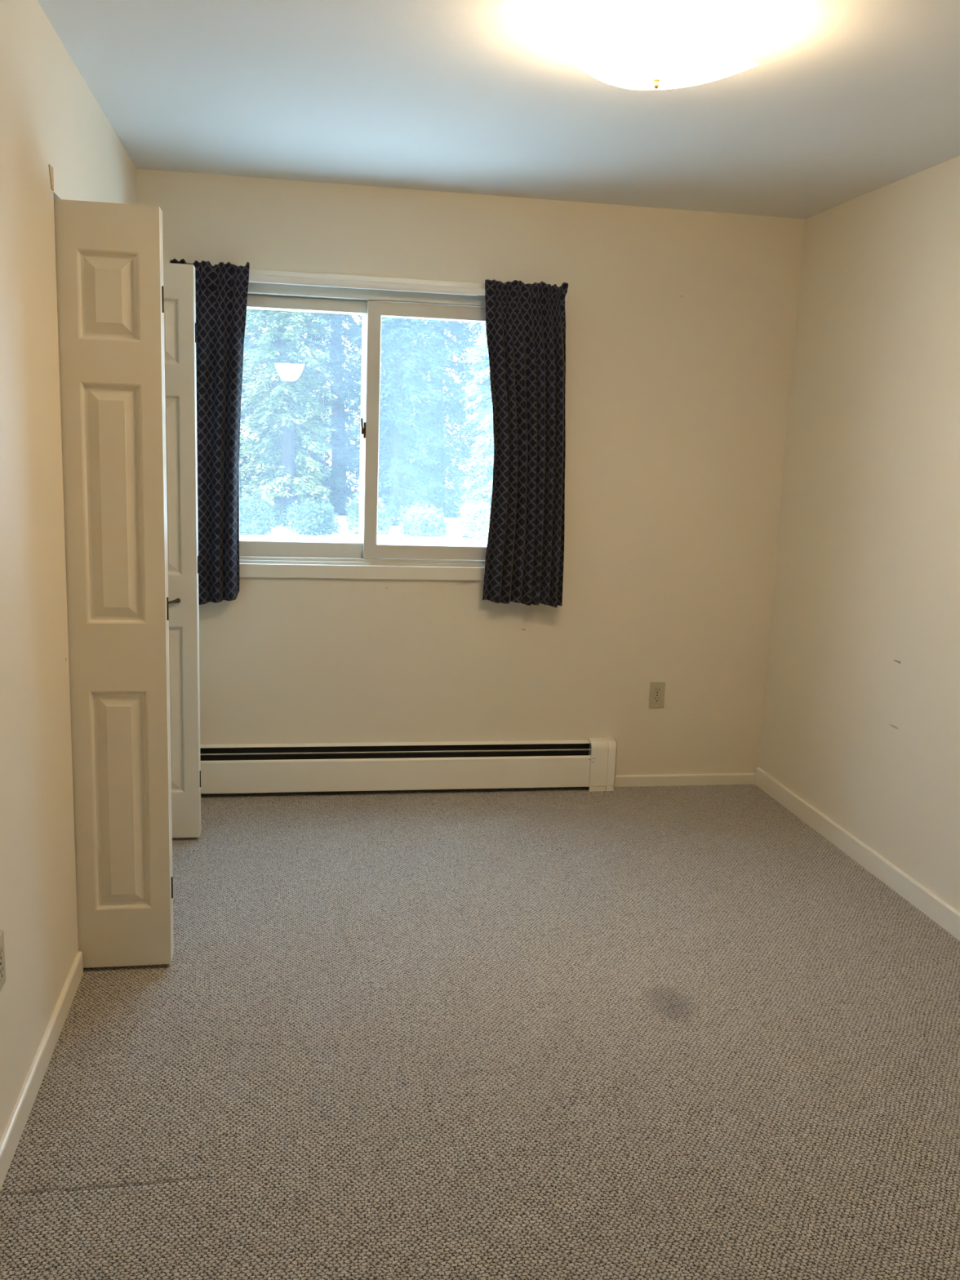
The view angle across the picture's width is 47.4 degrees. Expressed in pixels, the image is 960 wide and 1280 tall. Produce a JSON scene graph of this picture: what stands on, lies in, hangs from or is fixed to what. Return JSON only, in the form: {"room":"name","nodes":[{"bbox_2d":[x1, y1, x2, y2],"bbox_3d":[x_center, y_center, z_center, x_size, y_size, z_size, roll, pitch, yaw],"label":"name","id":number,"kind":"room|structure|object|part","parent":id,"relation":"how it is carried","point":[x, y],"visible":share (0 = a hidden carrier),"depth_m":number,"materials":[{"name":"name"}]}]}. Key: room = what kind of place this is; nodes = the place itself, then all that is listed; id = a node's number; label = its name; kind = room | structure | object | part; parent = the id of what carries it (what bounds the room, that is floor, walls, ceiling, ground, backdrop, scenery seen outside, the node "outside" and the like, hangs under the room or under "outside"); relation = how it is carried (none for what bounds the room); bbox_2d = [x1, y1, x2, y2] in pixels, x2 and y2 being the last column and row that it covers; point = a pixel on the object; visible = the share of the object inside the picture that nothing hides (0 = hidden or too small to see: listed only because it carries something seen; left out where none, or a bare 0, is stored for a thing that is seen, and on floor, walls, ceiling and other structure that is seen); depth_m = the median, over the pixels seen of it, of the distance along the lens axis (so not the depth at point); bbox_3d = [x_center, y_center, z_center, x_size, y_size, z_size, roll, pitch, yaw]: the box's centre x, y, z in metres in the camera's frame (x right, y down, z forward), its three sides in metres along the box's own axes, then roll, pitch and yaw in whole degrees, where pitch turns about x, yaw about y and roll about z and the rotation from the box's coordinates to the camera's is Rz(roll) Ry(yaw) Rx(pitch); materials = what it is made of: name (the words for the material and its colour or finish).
{"room":"empty bedroom","nodes":[
{"label":"empty bedroom","id":0,"kind":"room"},
{"bbox_2d":[0,0,137,1141],"bbox_3d":[-0.967,-0.097,1.883,0.122,2.440,4.966,0,11,-10],"label":"wall","id":1,"kind":"structure","parent":0,"point":[57,142],"depth_m":2.47,"materials":[{"name":"paint"}]},
{"bbox_2d":[0,929,5,991],"bbox_3d":[-0.960,0.647,2.186,0.007,0.114,0.070,0,11,-10],"label":"wall outlet","id":2,"kind":"object","parent":1,"relation":"attached to","point":[2,968],"visible":1,"depth_m":2.20,"materials":[{"name":"beige plastic"}]},
{"bbox_2d":[0,945,3,962],"bbox_3d":[-0.957,0.628,2.183,0.002,0.028,0.034,0,11,-10],"label":"receptacle","id":3,"kind":"object","parent":2,"relation":"attached to","point":[1,946],"depth_m":2.19,"materials":[{"name":"beige plastic"}]},
{"bbox_2d":[0,964,4,981],"bbox_3d":[-0.959,0.666,2.190,0.002,0.028,0.034,0,11,-10],"label":"receptacle","id":4,"kind":"object","parent":2,"relation":"attached to","point":[2,966],"depth_m":2.19,"materials":[{"name":"beige plastic"}]},
{"bbox_2d":[0,951,83,1191],"bbox_3d":[-0.828,1.201,1.424,0.012,0.068,3.308,0,11,-10],"label":"baseboard","id":5,"kind":"structure","parent":1,"relation":"attached to","point":[14,1130],"depth_m":2.49,"materials":[{"name":"paint"}]},
{"bbox_2d":[53,199,173,968],"bbox_3d":[-0.983,-0.096,2.907,0.299,2.038,0.073,0,11,-10],"label":"door","id":6,"kind":"structure","parent":1,"relation":"in","point":[109,255],"depth_m":2.86,"materials":[{"name":"paint"}]},
{"bbox_2d":[163,262,200,838],"bbox_3d":[-1.146,-0.277,3.849,0.299,2.038,0.106,0,11,-10],"label":"door","id":7,"kind":"structure","parent":1,"relation":"in","point":[179,279],"depth_m":3.84,"materials":[{"name":"paint"}]},
{"bbox_3d":[-1.126,-0.133,3.843,0.141,0.024,0.035,0,11,-10],"label":"pull handle","id":8,"kind":"part","parent":7,"relation":"part of","materials":[{"name":"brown metal"}]},
{"bbox_2d":[136,168,804,786],"bbox_3d":[-0.334,-0.568,4.545,3.595,2.440,0.150,0,11,-10],"label":"wall","id":9,"kind":"structure","parent":0,"point":[681,324],"depth_m":4.58,"materials":[{"name":"paint"}]},
{"bbox_2d":[239,268,487,580],"bbox_3d":[-0.448,-0.849,4.452,1.345,1.192,0.146,0,11,-10],"label":"window","id":10,"kind":"structure","parent":9,"relation":"in","point":[295,558],"depth_m":4.43,"materials":[{"name":"plastic"}]},
{"bbox_3d":[-0.735,-0.849,4.428,0.608,1.029,0.050,0,11,-10],"label":"sash","id":11,"kind":"part","parent":10,"relation":"part of","materials":[{"name":"plastic"}]},
{"bbox_3d":[-0.477,-0.865,4.421,0.013,0.064,0.018,0,11,-10],"label":"lever","id":12,"kind":"part","parent":10,"relation":"part of","materials":[{"name":"brown metal"}]},
{"bbox_3d":[-0.163,-0.841,4.480,0.610,1.022,0.030,0,11,-10],"label":"sash","id":13,"kind":"part","parent":10,"relation":"part of","materials":[{"name":"plastic"}]},
{"bbox_2d":[248,274,567,301],"bbox_3d":[-0.410,-1.376,4.257,1.544,0.044,0.080,0,11,-10],"label":"curtain rod","id":14,"kind":"object","parent":9,"relation":"attached to","point":[261,278],"visible":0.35,"depth_m":4.21,"materials":[{"name":"white metal"}]},
{"bbox_2d":[169,258,249,604],"bbox_3d":[-1.046,-0.784,4.213,0.311,1.309,0.050,0,11,-10],"label":"curtain","id":15,"kind":"object","parent":14,"relation":"hanging from","point":[221,289],"visible":0.66,"depth_m":4.21,"materials":[{"name":"fabric"}]},
{"bbox_2d":[482,279,568,607],"bbox_3d":[0.180,-0.780,4.427,0.374,1.301,0.066,0,11,-10],"label":"curtain","id":16,"kind":"object","parent":14,"relation":"hanging from","point":[526,323],"visible":1,"depth_m":4.42,"materials":[{"name":"fabric"}]},
{"bbox_2d":[200,737,617,794],"bbox_3d":[-0.379,0.541,4.636,1.958,0.223,0.069,0,11,-10],"label":"baseboard heater","id":17,"kind":"object","parent":9,"relation":"attached to","point":[231,768],"visible":0.89,"depth_m":4.63,"materials":[{"name":"metal"}]},
{"bbox_3d":[-0.426,0.475,4.612,1.851,0.011,0.016,0,11,-10],"label":"damper blade","id":18,"kind":"part","parent":17,"relation":"part of","materials":[{"name":"metal"}]},
{"bbox_3d":[-0.433,0.532,4.649,1.855,0.194,0.022,0,11,-10],"label":"panel","id":19,"kind":"part","parent":17,"relation":"part of","materials":[{"name":"metal"}]},
{"bbox_3d":[-0.418,0.567,4.610,1.872,0.140,0.012,0,11,-10],"label":"panel","id":20,"kind":"part","parent":17,"relation":"part of","materials":[{"name":"metal"}]},
{"bbox_2d":[648,682,665,707],"bbox_3d":[0.779,0.242,4.812,0.070,0.114,0.007,0,11,-10],"label":"wall outlet","id":21,"kind":"object","parent":9,"relation":"attached to","point":[656,695],"visible":1,"depth_m":4.81,"materials":[{"name":"beige plastic"}]},
{"bbox_2d":[653,696,660,702],"bbox_3d":[0.778,0.261,4.813,0.034,0.028,0.002,0,11,-10],"label":"receptacle","id":22,"kind":"object","parent":21,"relation":"attached to","point":[655,699],"depth_m":4.81,"materials":[{"name":"beige plastic"}]},
{"bbox_2d":[653,687,661,693],"bbox_3d":[0.780,0.223,4.806,0.034,0.028,0.002,0,11,-10],"label":"receptacle","id":23,"kind":"object","parent":21,"relation":"attached to","point":[656,690],"depth_m":4.80,"materials":[{"name":"beige plastic"}]},
{"bbox_2d":[613,773,755,786],"bbox_3d":[0.921,0.628,4.908,0.687,0.050,0.012,0,11,-10],"label":"baseboard","id":24,"kind":"structure","parent":9,"relation":"attached to","point":[674,780],"depth_m":4.90,"materials":[{"name":"paint"}]},
{"bbox_2d":[0,784,959,1279],"bbox_3d":[0.578,1.755,-0.762,3.595,0.120,11.596,0,11,-10],"label":"floor","id":25,"kind":"structure","parent":0,"point":[681,1032],"depth_m":2.69,"materials":[{"name":"carpet"}]},
{"bbox_2d":[36,0,959,218],"bbox_3d":[0.672,-0.770,-1.232,3.595,0.140,11.596,0,11,-10],"label":"ceiling","id":26,"kind":"structure","parent":0,"point":[843,101],"depth_m":3.05,"materials":[{"name":"paint"}]},
{"bbox_2d":[555,4,758,89],"bbox_3d":[0.405,-1.326,2.480,0.332,0.142,0.332,11,14,39],"label":"ceiling light","id":27,"kind":"object","parent":26,"relation":"attached to","point":[665,46],"visible":1,"depth_m":2.42,"materials":[{"name":"white glass"}]},
{"bbox_3d":[0.364,-1.342,2.449,0.052,0.073,0.052,0,11,-10],"label":"bulb","id":28,"kind":"part","parent":27,"relation":"part of","materials":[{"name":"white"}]},
{"bbox_2d":[757,155,959,911],"bbox_3d":[1.792,-0.083,2.363,0.150,2.440,4.966,0,11,-10],"label":"wall","id":29,"kind":"structure","parent":0,"point":[860,717],"depth_m":3.96,"materials":[{"name":"paint"}]},
{"bbox_2d":[755,767,959,940],"bbox_3d":[1.659,1.066,2.617,0.012,0.080,4.834,0,11,-10],"label":"baseboard","id":30,"kind":"structure","parent":29,"relation":"attached to","point":[941,913],"depth_m":4.00,"materials":[{"name":"paint"}]},
{"label":"outside","id":31,"kind":"structure","parent":0,"visible":0},
{"bbox_2d":[239,474,488,545],"bbox_3d":[2.046,-2.497,22.739,63.800,0.200,35.000,0,11,-10],"label":"ground","id":32,"kind":"structure","parent":31,"point":[281,532],"depth_m":16.44,"materials":[{"name":"white snow"}]},
{"bbox_2d":[239,489,277,535],"bbox_3d":[-3.463,-1.886,16.312,0.871,0.708,0.937,0,11,-10],"label":"shrub","id":33,"kind":"object","parent":32,"relation":"on","point":[253,518],"visible":0.77,"depth_m":16.17,"materials":[{"name":"green plant"}]},
{"bbox_3d":[-3.465,-1.810,16.354,0.629,0.506,0.629,0,11,-10],"label":"stem","id":34,"kind":"part","parent":33,"relation":"part of","materials":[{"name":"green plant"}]},
{"bbox_2d":[239,308,279,507],"bbox_3d":[-4.466,-6.199,19.630,1.833,8.562,1.862,9,13,33],"label":"tree","id":35,"kind":"object","parent":32,"relation":"on","point":[251,411],"visible":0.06,"depth_m":19.80,"materials":[{"name":"green plant"}]},
{"bbox_2d":[239,308,337,527],"bbox_3d":[-3.147,-5.361,17.442,1.794,7.712,1.850,0,11,-10],"label":"tree","id":36,"kind":"object","parent":32,"relation":"on","point":[282,396],"visible":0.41,"depth_m":17.54,"materials":[{"name":"green plant"}]},
{"bbox_2d":[250,310,330,505],"bbox_3d":[-3.772,-7.230,22.210,2.000,9.636,1.961,6,11,19],"label":"tree","id":37,"kind":"object","parent":32,"relation":"on","point":[300,334],"visible":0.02,"depth_m":22.44,"materials":[{"name":"green plant"}]},
{"bbox_2d":[284,496,342,536],"bbox_3d":[-2.505,-1.869,16.523,0.865,0.610,0.864,0,11,-10],"label":"shrub","id":38,"kind":"object","parent":32,"relation":"on","point":[306,519],"visible":1,"depth_m":16.37,"materials":[{"name":"green plant"}]},
{"bbox_3d":[-2.528,-1.800,16.570,0.594,0.455,0.609,0,11,-10],"label":"stem","id":39,"kind":"part","parent":38,"relation":"part of","materials":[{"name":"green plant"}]},
{"bbox_2d":[291,311,382,515],"bbox_3d":[-2.609,-6.179,20.029,1.815,8.452,1.878,-3,12,-27],"label":"tree","id":40,"kind":"object","parent":32,"relation":"on","point":[343,451],"visible":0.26,"depth_m":20.09,"materials":[{"name":"green plant"}]},
{"bbox_2d":[344,497,393,534],"bbox_3d":[-1.711,-1.949,16.900,0.757,0.677,0.788,0,11,-10],"label":"shrub","id":41,"kind":"object","parent":32,"relation":"on","point":[353,522],"visible":0.44,"depth_m":16.78,"materials":[{"name":"green plant"}]},
{"bbox_2d":[347,315,430,505],"bbox_3d":[-1.749,-7.268,22.461,1.950,9.743,2.038,10,13,38],"label":"tree","id":42,"kind":"object","parent":32,"relation":"on","point":[385,372],"visible":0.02,"depth_m":22.68,"materials":[{"name":"green plant"}]},
{"bbox_2d":[346,315,453,525],"bbox_3d":[-1.284,-5.543,17.912,1.796,8.053,1.739,3,11,7],"label":"tree","id":43,"kind":"object","parent":32,"relation":"on","point":[399,468],"visible":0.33,"depth_m":18.02,"materials":[{"name":"green plant"}]},
{"bbox_2d":[395,502,453,537],"bbox_3d":[-0.912,-1.856,16.886,0.863,0.547,0.841,-4,12,-31],"label":"shrub","id":44,"kind":"object","parent":32,"relation":"on","point":[431,522],"visible":1,"depth_m":16.72,"materials":[{"name":"green plant"}]},
{"bbox_3d":[-0.881,-1.793,16.907,0.574,0.418,0.618,0,11,-10],"label":"stem","id":45,"kind":"part","parent":44,"relation":"part of","materials":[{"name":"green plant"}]},
{"bbox_2d":[402,319,486,518],"bbox_3d":[-0.737,-6.293,20.445,1.803,8.652,1.818,6,11,22],"label":"tree","id":46,"kind":"object","parent":32,"relation":"on","point":[435,422],"visible":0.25,"depth_m":20.59,"materials":[{"name":"green plant"}]},
{"bbox_2d":[445,322,493,506],"bbox_3d":[0.271,-7.147,22.915,1.954,9.561,1.988,6,11,20],"label":"tree","id":47,"kind":"object","parent":32,"relation":"on","point":[471,442],"visible":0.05,"depth_m":23.21,"materials":[{"name":"green plant"}]},
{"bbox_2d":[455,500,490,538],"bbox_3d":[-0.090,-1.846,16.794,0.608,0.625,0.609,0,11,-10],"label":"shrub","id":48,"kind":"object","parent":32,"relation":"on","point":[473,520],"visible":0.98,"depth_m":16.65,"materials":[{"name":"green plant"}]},
{"bbox_2d":[459,321,493,529],"bbox_3d":[0.542,-5.010,17.598,1.727,7.276,1.706,3,11,3],"label":"tree","id":49,"kind":"object","parent":32,"relation":"on","point":[486,449],"visible":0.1,"depth_m":17.79,"materials":[{"name":"green plant"}]}
]}

